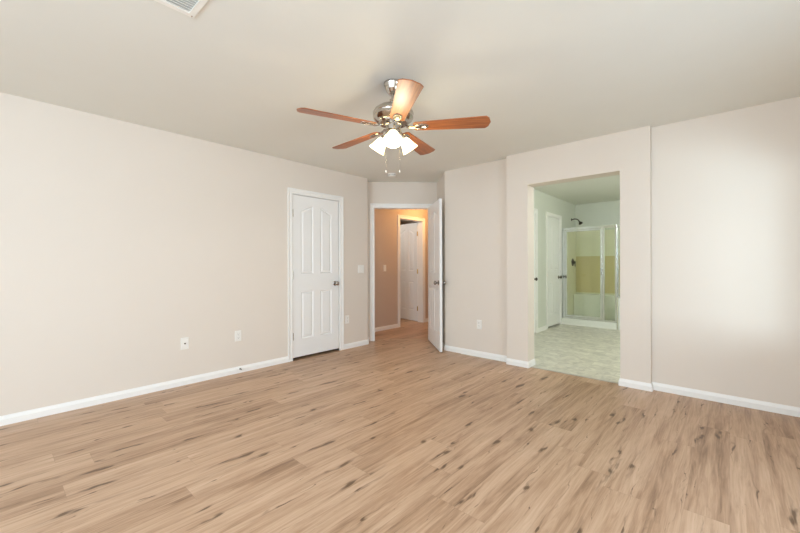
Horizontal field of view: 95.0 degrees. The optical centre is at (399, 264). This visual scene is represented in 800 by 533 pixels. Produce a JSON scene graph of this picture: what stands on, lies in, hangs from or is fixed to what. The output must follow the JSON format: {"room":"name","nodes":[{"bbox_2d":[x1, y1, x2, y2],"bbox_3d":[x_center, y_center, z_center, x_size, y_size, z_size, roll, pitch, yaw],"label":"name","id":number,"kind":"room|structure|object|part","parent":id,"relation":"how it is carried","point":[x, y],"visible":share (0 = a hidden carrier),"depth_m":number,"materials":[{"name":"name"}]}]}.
{"room":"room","nodes":[
{"label":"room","id":0,"kind":"room"},
{"bbox_2d":[0,92,367,415],"bbox_3d":[-2.625,-0.044,3.202,0.255,2.440,6.456,0,0,42],"label":"wall","id":1,"kind":"structure","parent":0,"point":[121,242],"depth_m":3.29,"materials":[{"name":"beige paint"}]},
{"bbox_2d":[181,337,188,349],"bbox_3d":[-2.100,0.770,3.580,0.017,0.116,0.072,0,0,42],"label":"cable plate","id":2,"kind":"object","parent":1,"relation":"attached to","point":[184,341],"visible":1,"depth_m":3.58,"materials":[{"name":"white plastic"}]},
{"bbox_2d":[0,318,427,425],"bbox_3d":[-1.155,1.137,4.831,1.020,0.070,10.840,0,0,42],"label":"baseboard","id":3,"kind":"structure","parent":1,"relation":"attached to","point":[8,419],"depth_m":3.31,"materials":[{"name":"white paint"}]},
{"bbox_2d":[235,330,240,341],"bbox_3d":[-1.754,0.771,3.973,0.008,0.116,0.072,0,0,42],"label":"wall outlet","id":4,"kind":"object","parent":1,"relation":"attached to","point":[237,333],"visible":1,"depth_m":3.97,"materials":[{"name":"white plastic"}]},
{"bbox_2d":[287,187,343,361],"bbox_3d":[-1.110,0.118,4.774,0.138,2.106,0.850,0,0,42],"label":"door frame","id":5,"kind":"structure","parent":1,"relation":"attached to","point":[290,191],"depth_m":4.61,"materials":[{"name":"white paint"}]},
{"bbox_2d":[293,194,338,357],"bbox_3d":[-1.092,0.138,4.750,0.165,2.002,0.719,0,0,42],"label":"door","id":6,"kind":"structure","parent":1,"relation":"in","point":[315,220],"depth_m":4.72,"materials":[{"name":"white paint"}]},
{"bbox_3d":[-1.177,-0.316,4.638,0.009,0.821,0.147,0,0,42],"label":"panel","id":7,"kind":"part","parent":6,"relation":"part of","materials":[{"name":"white wood"}]},
{"bbox_3d":[-1.175,0.626,4.638,0.009,0.558,0.147,0,0,42],"label":"panel","id":8,"kind":"part","parent":6,"relation":"part of","materials":[{"name":"white wood"}]},
{"bbox_3d":[-0.984,-0.317,4.854,0.009,0.821,0.147,0,0,42],"label":"panel","id":9,"kind":"part","parent":6,"relation":"part of","materials":[{"name":"white wood"}]},
{"bbox_3d":[-0.981,0.626,4.854,0.009,0.558,0.147,0,0,42],"label":"panel","id":10,"kind":"part","parent":6,"relation":"part of","materials":[{"name":"white wood"}]},
{"bbox_2d":[358,265,363,272],"bbox_3d":[-0.561,0.063,5.301,0.010,0.116,0.116,0,0,42],"label":"light switch","id":11,"kind":"object","parent":1,"relation":"attached to","point":[360,267],"visible":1,"depth_m":5.30,"materials":[{"name":"white plastic"}]},
{"bbox_2d":[0,318,799,532],"bbox_3d":[-0.418,1.219,4.244,8.500,0.100,11.250,0,0,42],"label":"floor","id":12,"kind":"structure","parent":0,"point":[378,436],"depth_m":2.26,"materials":[{"name":"brown wood"}]},
{"bbox_2d":[382,339,427,339],"bbox_3d":[0.040,1.165,5.700,0.862,0.006,0.040,0,0,-3],"label":"threshold","id":13,"kind":"object","parent":12,"relation":"on","point":[382,339],"visible":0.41,"depth_m":5.70,"materials":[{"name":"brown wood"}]},
{"bbox_2d":[531,366,617,383],"bbox_3d":[1.820,1.159,3.873,0.883,0.006,0.034,0,0,42],"label":"threshold","id":14,"kind":"object","parent":12,"relation":"on","point":[531,366],"visible":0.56,"depth_m":3.83,"materials":[{"name":"wood"}]},
{"bbox_2d":[562,318,616,329],"bbox_3d":[3.815,1.097,7.190,0.952,0.120,0.912,0,0,42],"label":"shower tray","id":15,"kind":"object","parent":12,"relation":"on","point":[568,321],"visible":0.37,"depth_m":6.83,"materials":[{"name":"white plastic"}]},
{"bbox_2d":[562,225,616,322],"bbox_3d":[3.523,0.159,6.859,0.945,1.754,0.092,0,0,42],"label":"shower enclosure","id":16,"kind":"object","parent":15,"relation":"on","point":[589,228],"visible":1,"depth_m":6.72,"materials":[{"name":"silver metal"}]},
{"bbox_3d":[3.466,0.167,6.928,0.648,1.669,0.032,0,0,42],"label":"shower door","id":17,"kind":"part","parent":16,"relation":"part of","materials":[{"name":"clear glass"}]},
{"bbox_2d":[567,229,619,320],"bbox_3d":[3.837,0.197,7.219,0.952,1.811,0.848,0,0,42],"label":"shower surround","id":18,"kind":"object","parent":15,"relation":"on","point":[583,280],"visible":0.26,"depth_m":7.57,"materials":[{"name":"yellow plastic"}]},
{"bbox_2d":[617,297,617,329],"bbox_3d":[4.184,0.871,6.876,0.012,0.570,0.899,0,0,42],"label":"panel","id":19,"kind":"object","parent":12,"relation":"on","point":[617,297],"visible":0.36,"depth_m":6.54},
{"bbox_2d":[617,226,619,296],"bbox_3d":[4.189,-0.056,6.883,0.016,1.280,0.820,0,0,42],"label":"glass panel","id":20,"kind":"object","parent":19,"relation":"on","point":[617,226],"visible":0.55,"depth_m":6.58,"materials":[{"name":"clear glass"}]},
{"bbox_2d":[618,297,619,329],"bbox_3d":[4.946,0.774,6.163,2.071,0.759,0.937,0,0,42],"label":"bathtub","id":21,"kind":"object","parent":12,"relation":"on","point":[618,297],"visible":0.06,"depth_m":6.50,"materials":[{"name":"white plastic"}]},
{"bbox_2d":[0,0,799,221],"bbox_3d":[-0.426,-1.321,4.244,8.500,0.100,11.250,0,0,42],"label":"ceiling","id":22,"kind":"structure","parent":0,"point":[236,73],"depth_m":2.37,"materials":[{"name":"paint"}]},
{"bbox_2d":[154,0,208,17],"bbox_3d":[-1.044,-1.264,1.616,0.380,0.011,0.380,0,0,42],"label":"ceiling vent","id":23,"kind":"object","parent":22,"relation":"in","point":[191,8],"visible":1,"depth_m":1.78,"materials":[{"name":"white metal"}]},
{"bbox_2d":[387,173,396,176],"bbox_3d":[-0.112,-1.252,5.132,0.128,0.039,0.128,0,0,42],"label":"smoke detector","id":24,"kind":"object","parent":22,"relation":"attached to","point":[388,174],"visible":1,"depth_m":5.09,"materials":[{"name":"white plastic"}]},
{"bbox_2d":[297,78,490,172],"bbox_3d":[-0.018,-0.958,2.544,1.262,0.628,1.265,0,0,0],"label":"ceiling fan","id":25,"kind":"object","parent":22,"relation":"hanging from","point":[396,114],"visible":1,"depth_m":2.49,"materials":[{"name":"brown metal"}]},
{"bbox_3d":[-0.406,-0.962,2.383,0.525,0.006,0.142,0,11,-28],"label":"blade","id":26,"kind":"part","parent":25,"relation":"part of","materials":[{"name":"brown wood"}]},
{"bbox_3d":[-0.336,-0.962,2.853,0.525,0.006,0.142,0,11,44],"label":"blade","id":27,"kind":"part","parent":25,"relation":"part of","materials":[{"name":"brown wood"}]},
{"bbox_3d":[-0.160,-0.850,2.640,0.121,0.127,0.116,0,0,0],"label":"lamp shade","id":28,"kind":"part","parent":25,"relation":"part of","materials":[{"name":"white glass"}]},
{"bbox_3d":[-0.047,-0.867,2.461,0.052,0.077,0.070,0,0,0],"label":"light bulb","id":29,"kind":"part","parent":25,"relation":"part of","materials":[{"name":"white glass"}]},
{"bbox_3d":[-0.045,-0.851,2.434,0.116,0.127,0.118,0,0,42],"label":"lamp shade","id":30,"kind":"part","parent":25,"relation":"part of","materials":[{"name":"white glass"}]},
{"bbox_3d":[0.020,-0.963,2.171,0.142,0.006,0.525,11,-2,-9],"label":"blade","id":31,"kind":"part","parent":25,"relation":"part of","materials":[{"name":"brown wood"}]},
{"bbox_3d":[0.066,-0.851,2.640,0.121,0.127,0.116,0,0,0],"label":"lamp shade","id":32,"kind":"part","parent":25,"relation":"part of","materials":[{"name":"white glass"}]},
{"bbox_3d":[0.133,-0.963,2.932,0.142,0.006,0.525,-12,-5,26],"label":"blade","id":33,"kind":"part","parent":25,"relation":"part of","materials":[{"name":"brown wood"}]},
{"bbox_3d":[0.353,-0.964,2.510,0.525,0.006,0.142,0,-11,8],"label":"blade","id":34,"kind":"part","parent":25,"relation":"part of","materials":[{"name":"brown wood"}]},
{"bbox_2d":[374,209,427,327],"bbox_3d":[0.469,-0.053,7.496,0.120,2.440,4.940,0,0,42],"label":"wall","id":35,"kind":"structure","parent":0,"point":[386,252],"depth_m":6.65,"materials":[{"name":"paint"}]},
{"bbox_2d":[400,223,417,320],"bbox_3d":[0.167,0.146,7.742,0.165,2.015,0.683,0,0,-38],"label":"door","id":36,"kind":"structure","parent":35,"relation":"in","point":[408,232],"depth_m":7.69,"materials":[{"name":"white paint"}]},
{"bbox_3d":[0.068,-0.311,7.848,0.009,0.826,0.138,0,0,-38],"label":"panel","id":37,"kind":"part","parent":36,"relation":"part of","materials":[{"name":"white paint"}]},
{"bbox_3d":[0.070,0.637,7.849,0.009,0.562,0.135,0,0,-38],"label":"panel","id":38,"kind":"part","parent":36,"relation":"part of","materials":[{"name":"white paint"}]},
{"bbox_3d":[0.237,-0.311,7.631,0.009,0.826,0.138,0,0,-38],"label":"panel","id":39,"kind":"part","parent":36,"relation":"part of","materials":[{"name":"white paint"}]},
{"bbox_3d":[0.241,0.637,7.630,0.009,0.562,0.135,0,0,-38],"label":"panel","id":40,"kind":"part","parent":36,"relation":"part of","materials":[{"name":"white paint"}]},
{"bbox_2d":[397,215,424,326],"bbox_3d":[0.183,0.116,7.176,0.156,2.103,0.816,0,0,42],"label":"door frame","id":41,"kind":"structure","parent":35,"relation":"attached to","point":[421,221],"depth_m":7.39,"materials":[{"name":"white paint"}]},
{"bbox_2d":[368,182,436,340],"bbox_3d":[-0.290,-0.051,5.693,1.930,2.440,0.120,0,0,-3],"label":"wall","id":42,"kind":"structure","parent":0,"point":[378,192],"depth_m":5.65,"materials":[{"name":"beige paint"}]},
{"bbox_2d":[370,203,431,340],"bbox_3d":[0.036,0.114,5.710,0.998,2.108,0.156,0,0,-3],"label":"door frame","id":43,"kind":"structure","parent":42,"relation":"attached to","point":[373,206],"depth_m":5.61,"materials":[{"name":"white paint"}]},
{"bbox_2d":[400,221,417,224],"bbox_3d":[-0.475,-0.051,8.465,2.580,2.440,4.760,0,0,42],"label":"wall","id":44,"kind":"structure","parent":0,"point":[401,223],"depth_m":10.81,"materials":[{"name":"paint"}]},
{"bbox_2d":[428,198,445,351],"bbox_3d":[0.494,0.138,5.258,0.165,2.030,0.829,0,0,-6],"label":"door","id":45,"kind":"structure","parent":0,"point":[435,282],"depth_m":5.11,"materials":[{"name":"white paint"}]},
{"bbox_3d":[0.464,-0.325,5.413,0.009,0.836,0.184,0,0,-6],"label":"panel","id":46,"kind":"part","parent":45,"relation":"part of","materials":[{"name":"white paint"}]},
{"bbox_3d":[0.467,0.632,5.413,0.009,0.566,0.184,0,0,-6],"label":"panel","id":47,"kind":"part","parent":45,"relation":"part of","materials":[{"name":"white paint"}]},
{"bbox_3d":[0.500,-0.325,5.089,0.009,0.836,0.184,0,0,-6],"label":"panel","id":48,"kind":"part","parent":45,"relation":"part of","materials":[{"name":"white paint"}]},
{"bbox_3d":[0.503,0.632,5.089,0.009,0.566,0.184,0,0,-6],"label":"panel","id":49,"kind":"part","parent":45,"relation":"part of","materials":[{"name":"white paint"}]},
{"bbox_2d":[437,172,444,343],"bbox_3d":[0.655,-0.054,5.343,0.120,2.440,0.680,0,0,-3],"label":"wall","id":50,"kind":"structure","parent":0,"point":[441,182],"depth_m":5.13,"materials":[{"name":"beige paint"}]},
{"bbox_2d":[445,159,506,355],"bbox_3d":[1.003,-0.055,4.731,0.939,2.440,0.120,0,0,42],"label":"wall","id":51,"kind":"structure","parent":0,"point":[475,195],"depth_m":4.68,"materials":[{"name":"beige paint"}]},
{"bbox_2d":[442,342,506,361],"bbox_3d":[0.807,1.131,4.954,0.316,0.070,1.521,0,0,-29],"label":"baseboard","id":52,"kind":"structure","parent":51,"relation":"attached to","point":[445,347],"depth_m":4.68,"materials":[{"name":"white paint"}]},
{"bbox_2d":[477,320,481,328],"bbox_3d":[1.003,0.758,4.647,0.072,0.116,0.008,0,0,42],"label":"wall outlet","id":53,"kind":"object","parent":51,"relation":"attached to","point":[479,322],"visible":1,"depth_m":4.64,"materials":[{"name":"white plastic"}]},
{"bbox_2d":[534,189,574,327],"bbox_3d":[2.316,-0.059,6.394,0.200,2.440,4.110,0,0,42],"label":"wall","id":54,"kind":"structure","parent":0,"point":[543,202],"depth_m":6.51,"materials":[{"name":"paint"}]},
{"bbox_2d":[534,208,537,332],"bbox_3d":[2.026,0.105,5.997,0.138,2.113,0.846,0,0,42],"label":"door frame","id":55,"kind":"structure","parent":54,"relation":"attached to","point":[535,209],"depth_m":6.23,"materials":[{"name":"white paint"}]},
{"bbox_2d":[534,213,537,332],"bbox_3d":[2.068,0.135,5.952,0.100,2.025,0.715,0,0,42],"label":"door","id":56,"kind":"structure","parent":54,"relation":"in","point":[536,278],"depth_m":6.21,"materials":[{"name":"white paint"}]},
{"bbox_2d":[538,326,546,331],"bbox_3d":[1.823,1.127,5.681,0.014,0.070,2.420,0,0,42],"label":"baseboard","id":57,"kind":"structure","parent":54,"relation":"attached to","point":[543,328],"depth_m":6.42,"materials":[{"name":"white paint"}]},
{"bbox_2d":[546,212,561,328],"bbox_3d":[2.851,0.103,6.916,0.138,2.113,0.796,0,0,42],"label":"door frame","id":58,"kind":"structure","parent":54,"relation":"attached to","point":[548,214],"depth_m":6.91,"materials":[{"name":"white paint"}]},
{"bbox_2d":[548,217,561,326],"bbox_3d":[2.894,0.126,6.870,0.100,2.015,0.665,0,0,42],"label":"door","id":59,"kind":"structure","parent":54,"relation":"in","point":[554,276],"depth_m":6.88,"materials":[{"name":"white paint"}]},
{"bbox_3d":[2.791,-0.331,6.789,0.009,0.825,0.133,0,0,42],"label":"panel","id":60,"kind":"part","parent":59,"relation":"part of","materials":[{"name":"white wood"}]},
{"bbox_3d":[2.793,0.617,6.787,0.009,0.561,0.129,0,0,42],"label":"panel","id":61,"kind":"part","parent":59,"relation":"part of","materials":[{"name":"white wood"}]},
{"bbox_3d":[2.970,-0.331,6.988,0.009,0.825,0.133,0,0,42],"label":"panel","id":62,"kind":"part","parent":59,"relation":"part of","materials":[{"name":"white wood"}]},
{"bbox_3d":[2.974,0.617,6.989,0.009,0.561,0.129,0,0,42],"label":"panel","id":63,"kind":"part","parent":59,"relation":"part of","materials":[{"name":"white wood"}]},
{"bbox_2d":[534,175,615,358],"bbox_3d":[2.136,-0.058,3.762,3.050,2.440,0.011,0,0,42],"label":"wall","id":64,"kind":"structure","parent":0,"point":[614,175],"depth_m":4.26,"materials":[{"name":"paint"}]},
{"bbox_2d":[506,126,651,383],"bbox_3d":[1.836,-0.058,3.902,1.409,2.440,0.180,0,0,42],"label":"wall","id":65,"kind":"structure","parent":0,"point":[626,154],"depth_m":3.59,"materials":[{"name":"beige paint"}]},
{"bbox_2d":[506,358,653,391],"bbox_3d":[1.840,1.127,3.892,1.423,0.070,0.194,0,0,42],"label":"baseboard","id":66,"kind":"structure","parent":65,"relation":"attached to","point":[622,382],"depth_m":3.49,"materials":[{"name":"white paint"}]},
{"bbox_2d":[575,200,619,231],"bbox_3d":[4.939,-0.067,6.882,3.290,2.440,0.120,0,0,42],"label":"wall","id":67,"kind":"structure","parent":0,"point":[601,213],"depth_m":7.56,"materials":[{"name":"paint"}]},
{"bbox_2d":[651,97,799,407],"bbox_3d":[2.982,-0.061,2.920,1.607,2.440,0.110,0,0,42],"label":"wall","id":68,"kind":"structure","parent":0,"point":[725,186],"depth_m":3.05,"materials":[{"name":"beige paint"}]},
{"bbox_2d":[653,382,799,416],"bbox_3d":[0.662,1.131,0.424,1.487,0.070,6.710,0,0,42],"label":"baseboard","id":69,"kind":"structure","parent":68,"relation":"attached to","point":[722,398],"depth_m":3.04,"materials":[{"name":"white paint"}]}
]}

